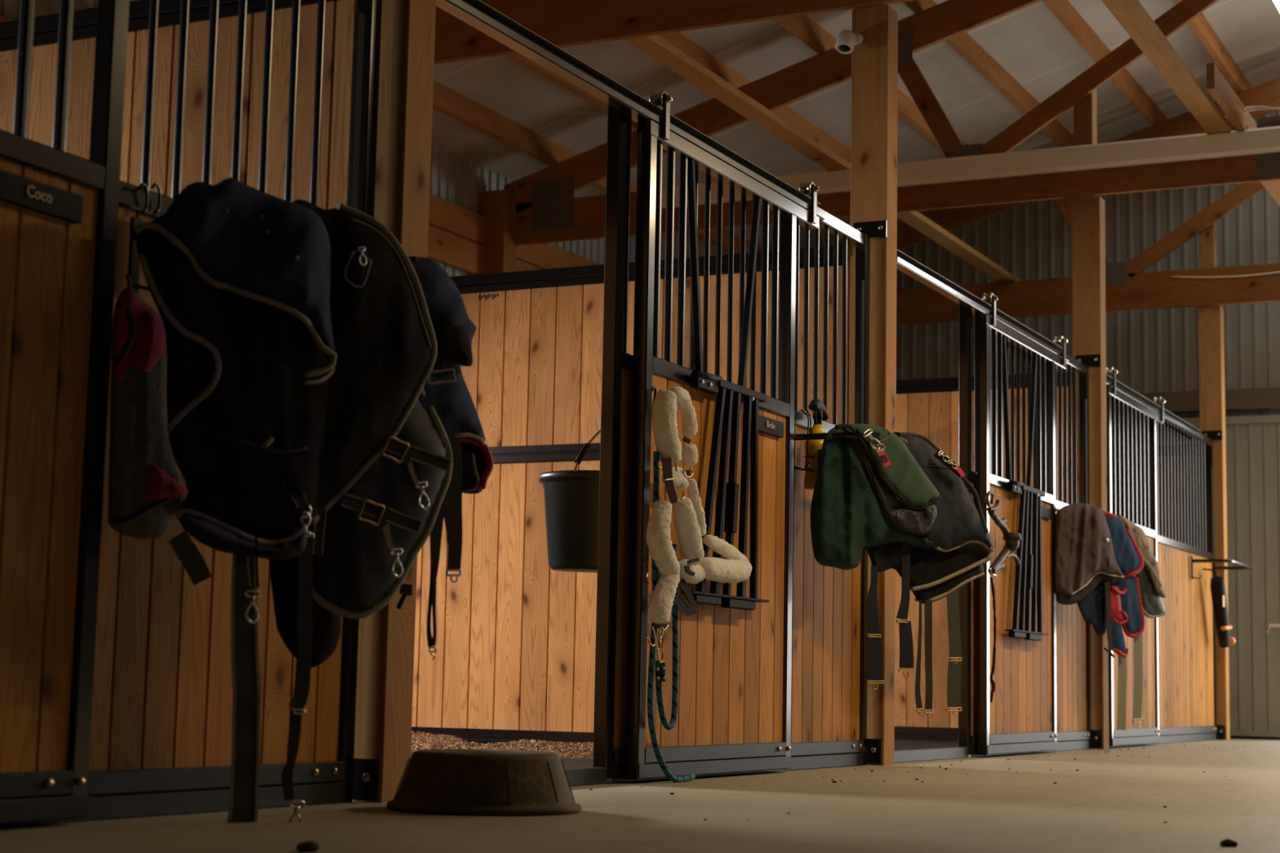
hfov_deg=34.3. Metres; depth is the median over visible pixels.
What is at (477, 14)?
door track
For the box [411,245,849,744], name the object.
wall
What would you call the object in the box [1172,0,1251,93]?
roof purlin
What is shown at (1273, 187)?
brace
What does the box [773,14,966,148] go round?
roof purlin
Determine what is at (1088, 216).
timber post
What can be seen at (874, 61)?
timber post
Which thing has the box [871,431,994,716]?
blanket
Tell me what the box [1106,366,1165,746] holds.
door
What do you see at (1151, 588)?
blanket
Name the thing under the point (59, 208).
door
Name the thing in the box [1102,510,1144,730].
blanket
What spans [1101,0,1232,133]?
brace
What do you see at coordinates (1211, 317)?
timber post
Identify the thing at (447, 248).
beam
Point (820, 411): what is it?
spray bottle
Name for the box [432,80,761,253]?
roof purlin
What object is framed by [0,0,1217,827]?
stall front
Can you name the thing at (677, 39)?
roof purlin
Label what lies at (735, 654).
door
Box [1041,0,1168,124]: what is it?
roof purlin
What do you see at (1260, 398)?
door frame
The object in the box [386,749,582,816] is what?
tub
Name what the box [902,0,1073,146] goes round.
roof purlin
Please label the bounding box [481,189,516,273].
wall post
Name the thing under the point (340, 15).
wall
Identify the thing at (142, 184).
wire hook
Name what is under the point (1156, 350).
wall
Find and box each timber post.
[352,0,435,803]
[848,4,897,765]
[1071,88,1109,749]
[1198,221,1230,740]
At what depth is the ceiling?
13.87 m
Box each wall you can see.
[0,0,356,209]
[0,0,678,276]
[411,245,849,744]
[894,371,1073,741]
[896,110,1279,739]
[1115,444,1200,546]
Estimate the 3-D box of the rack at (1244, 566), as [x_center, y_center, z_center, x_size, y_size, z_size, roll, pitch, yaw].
[4.090,1.015,14.532,0.278,0.162,0.839,-2,-8,26]
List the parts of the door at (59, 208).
name plate, rail, board panel, rail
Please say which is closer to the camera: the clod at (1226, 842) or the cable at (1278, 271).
the clod at (1226, 842)
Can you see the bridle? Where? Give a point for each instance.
(1011, 540)
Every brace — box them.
[505,53,842,243]
[897,211,1021,282]
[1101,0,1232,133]
[1232,125,1279,206]
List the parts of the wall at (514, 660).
rail, rail, rail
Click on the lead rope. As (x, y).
(660, 667)
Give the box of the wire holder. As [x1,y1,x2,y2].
[799,408,821,472]
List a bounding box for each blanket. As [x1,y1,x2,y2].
[107,274,212,585]
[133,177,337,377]
[135,214,335,822]
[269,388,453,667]
[291,199,436,526]
[408,256,493,660]
[809,423,941,689]
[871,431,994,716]
[1053,502,1124,657]
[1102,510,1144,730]
[1115,514,1165,617]
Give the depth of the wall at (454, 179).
13.40 m
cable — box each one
[1170,271,1279,278]
[1224,106,1279,119]
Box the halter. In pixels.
[645,386,751,646]
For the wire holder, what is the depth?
7.79 m
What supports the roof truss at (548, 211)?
on the wall post at (499, 206)
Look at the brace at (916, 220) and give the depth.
14.73 m
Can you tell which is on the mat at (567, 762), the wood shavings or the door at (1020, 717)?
the wood shavings
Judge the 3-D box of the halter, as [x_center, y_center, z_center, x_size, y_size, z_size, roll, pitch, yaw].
[0.182,0.300,6.646,0.100,0.827,0.817,-2,-8,26]
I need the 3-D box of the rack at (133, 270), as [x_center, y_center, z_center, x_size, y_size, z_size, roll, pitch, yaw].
[-0.759,-0.315,4.731,0.278,0.162,0.909,-2,-8,26]
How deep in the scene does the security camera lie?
8.68 m
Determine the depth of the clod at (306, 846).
3.56 m
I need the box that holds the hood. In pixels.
[111,286,166,377]
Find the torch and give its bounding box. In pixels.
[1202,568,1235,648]
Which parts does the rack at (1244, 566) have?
mounting plate, rail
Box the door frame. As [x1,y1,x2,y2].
[1119,386,1279,415]
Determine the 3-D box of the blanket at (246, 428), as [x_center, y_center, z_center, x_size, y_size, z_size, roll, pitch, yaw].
[-0.841,0.192,4.287,0.487,1.295,0.165,7,-9,-37]
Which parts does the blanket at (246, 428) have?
cord, cord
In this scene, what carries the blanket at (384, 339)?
hanging from the rack at (133, 270)
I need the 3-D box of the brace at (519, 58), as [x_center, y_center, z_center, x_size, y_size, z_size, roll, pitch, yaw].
[-2.249,-2.606,8.769,0.040,0.156,18.920,-2,-8,26]
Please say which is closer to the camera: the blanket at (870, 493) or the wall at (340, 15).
the wall at (340, 15)
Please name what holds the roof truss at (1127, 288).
on the wall post
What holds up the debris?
on the floor
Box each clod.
[295,840,319,852]
[1219,839,1237,847]
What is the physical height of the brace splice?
0.139 m
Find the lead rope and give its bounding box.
[647,451,695,782]
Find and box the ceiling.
[128,0,1279,257]
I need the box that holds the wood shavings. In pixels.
[410,730,593,759]
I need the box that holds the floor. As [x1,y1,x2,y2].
[0,738,1279,852]
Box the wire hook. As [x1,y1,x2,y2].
[137,182,161,214]
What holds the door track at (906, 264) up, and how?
attached to the stall front
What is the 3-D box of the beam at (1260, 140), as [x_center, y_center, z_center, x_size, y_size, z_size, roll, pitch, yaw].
[4.518,-1.632,10.998,9.780,0.140,0.070,-2,-8,26]
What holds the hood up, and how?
attached to the blanket at (147, 490)
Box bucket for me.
[538,429,600,573]
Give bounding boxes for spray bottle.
[804,398,828,489]
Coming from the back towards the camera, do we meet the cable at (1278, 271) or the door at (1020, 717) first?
the cable at (1278, 271)
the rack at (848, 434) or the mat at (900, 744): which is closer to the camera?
the rack at (848, 434)
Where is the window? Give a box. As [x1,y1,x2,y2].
[1272,0,1279,12]
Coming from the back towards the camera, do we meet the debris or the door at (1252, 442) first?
the door at (1252, 442)
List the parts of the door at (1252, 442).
handle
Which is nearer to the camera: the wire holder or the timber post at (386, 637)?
the timber post at (386, 637)
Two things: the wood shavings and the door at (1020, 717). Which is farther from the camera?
the door at (1020, 717)
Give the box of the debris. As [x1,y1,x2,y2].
[589,744,1279,822]
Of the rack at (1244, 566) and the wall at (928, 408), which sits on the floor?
the wall at (928, 408)
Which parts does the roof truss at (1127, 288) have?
gusset plate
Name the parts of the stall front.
rail, rail, board panel, rail, board panel, rail, rail, rail, board panel, rail, rail, rail, rail, board panel, rail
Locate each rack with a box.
[126,216,149,293]
[793,428,857,471]
[1191,555,1252,579]
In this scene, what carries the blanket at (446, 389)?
hanging from the rack at (133, 270)
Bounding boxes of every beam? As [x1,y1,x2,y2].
[0,13,599,269]
[427,224,542,274]
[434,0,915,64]
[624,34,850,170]
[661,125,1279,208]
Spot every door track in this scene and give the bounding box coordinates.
[435,0,826,220]
[897,248,1069,361]
[1106,373,1203,439]
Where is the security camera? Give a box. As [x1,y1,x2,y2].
[835,29,863,53]
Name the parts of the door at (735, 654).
rail, board panel, rail, rail, name plate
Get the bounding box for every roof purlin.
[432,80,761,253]
[657,31,924,213]
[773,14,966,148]
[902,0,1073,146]
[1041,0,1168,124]
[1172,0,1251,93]
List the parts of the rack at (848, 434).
mounting plate, rail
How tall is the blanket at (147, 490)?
0.639 m
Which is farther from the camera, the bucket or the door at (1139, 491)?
the door at (1139, 491)
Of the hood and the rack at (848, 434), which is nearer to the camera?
the hood
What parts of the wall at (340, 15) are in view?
rail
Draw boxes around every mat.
[410,751,592,768]
[466,737,958,750]
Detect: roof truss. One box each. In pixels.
[503,0,1279,245]
[831,77,1279,324]
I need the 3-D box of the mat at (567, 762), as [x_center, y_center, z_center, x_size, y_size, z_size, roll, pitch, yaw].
[-1.582,1.212,7.617,3.630,0.018,3.500,-2,-8,26]
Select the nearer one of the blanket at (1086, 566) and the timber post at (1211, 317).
the blanket at (1086, 566)
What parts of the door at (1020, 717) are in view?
board panel, rail, rail, rail, name plate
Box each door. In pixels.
[0,0,129,823]
[623,89,819,779]
[977,292,1067,755]
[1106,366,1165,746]
[1115,414,1279,737]
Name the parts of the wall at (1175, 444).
rail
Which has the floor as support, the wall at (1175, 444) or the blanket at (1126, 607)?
the wall at (1175, 444)
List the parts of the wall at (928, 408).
rail, rail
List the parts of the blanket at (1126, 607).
corner panel, panel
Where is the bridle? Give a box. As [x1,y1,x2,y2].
[986,490,1021,702]
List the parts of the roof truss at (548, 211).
gusset plate, gusset plate, gusset plate, gusset plate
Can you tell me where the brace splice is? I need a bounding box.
[1206,62,1256,130]
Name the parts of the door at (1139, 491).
board panel, rail, rail, rail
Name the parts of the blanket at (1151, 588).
panel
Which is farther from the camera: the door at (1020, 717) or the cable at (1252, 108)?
the cable at (1252, 108)
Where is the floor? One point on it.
(1114, 804)
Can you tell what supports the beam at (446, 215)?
attached to the wall at (454, 179)
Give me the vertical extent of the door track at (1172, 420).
0.068 m

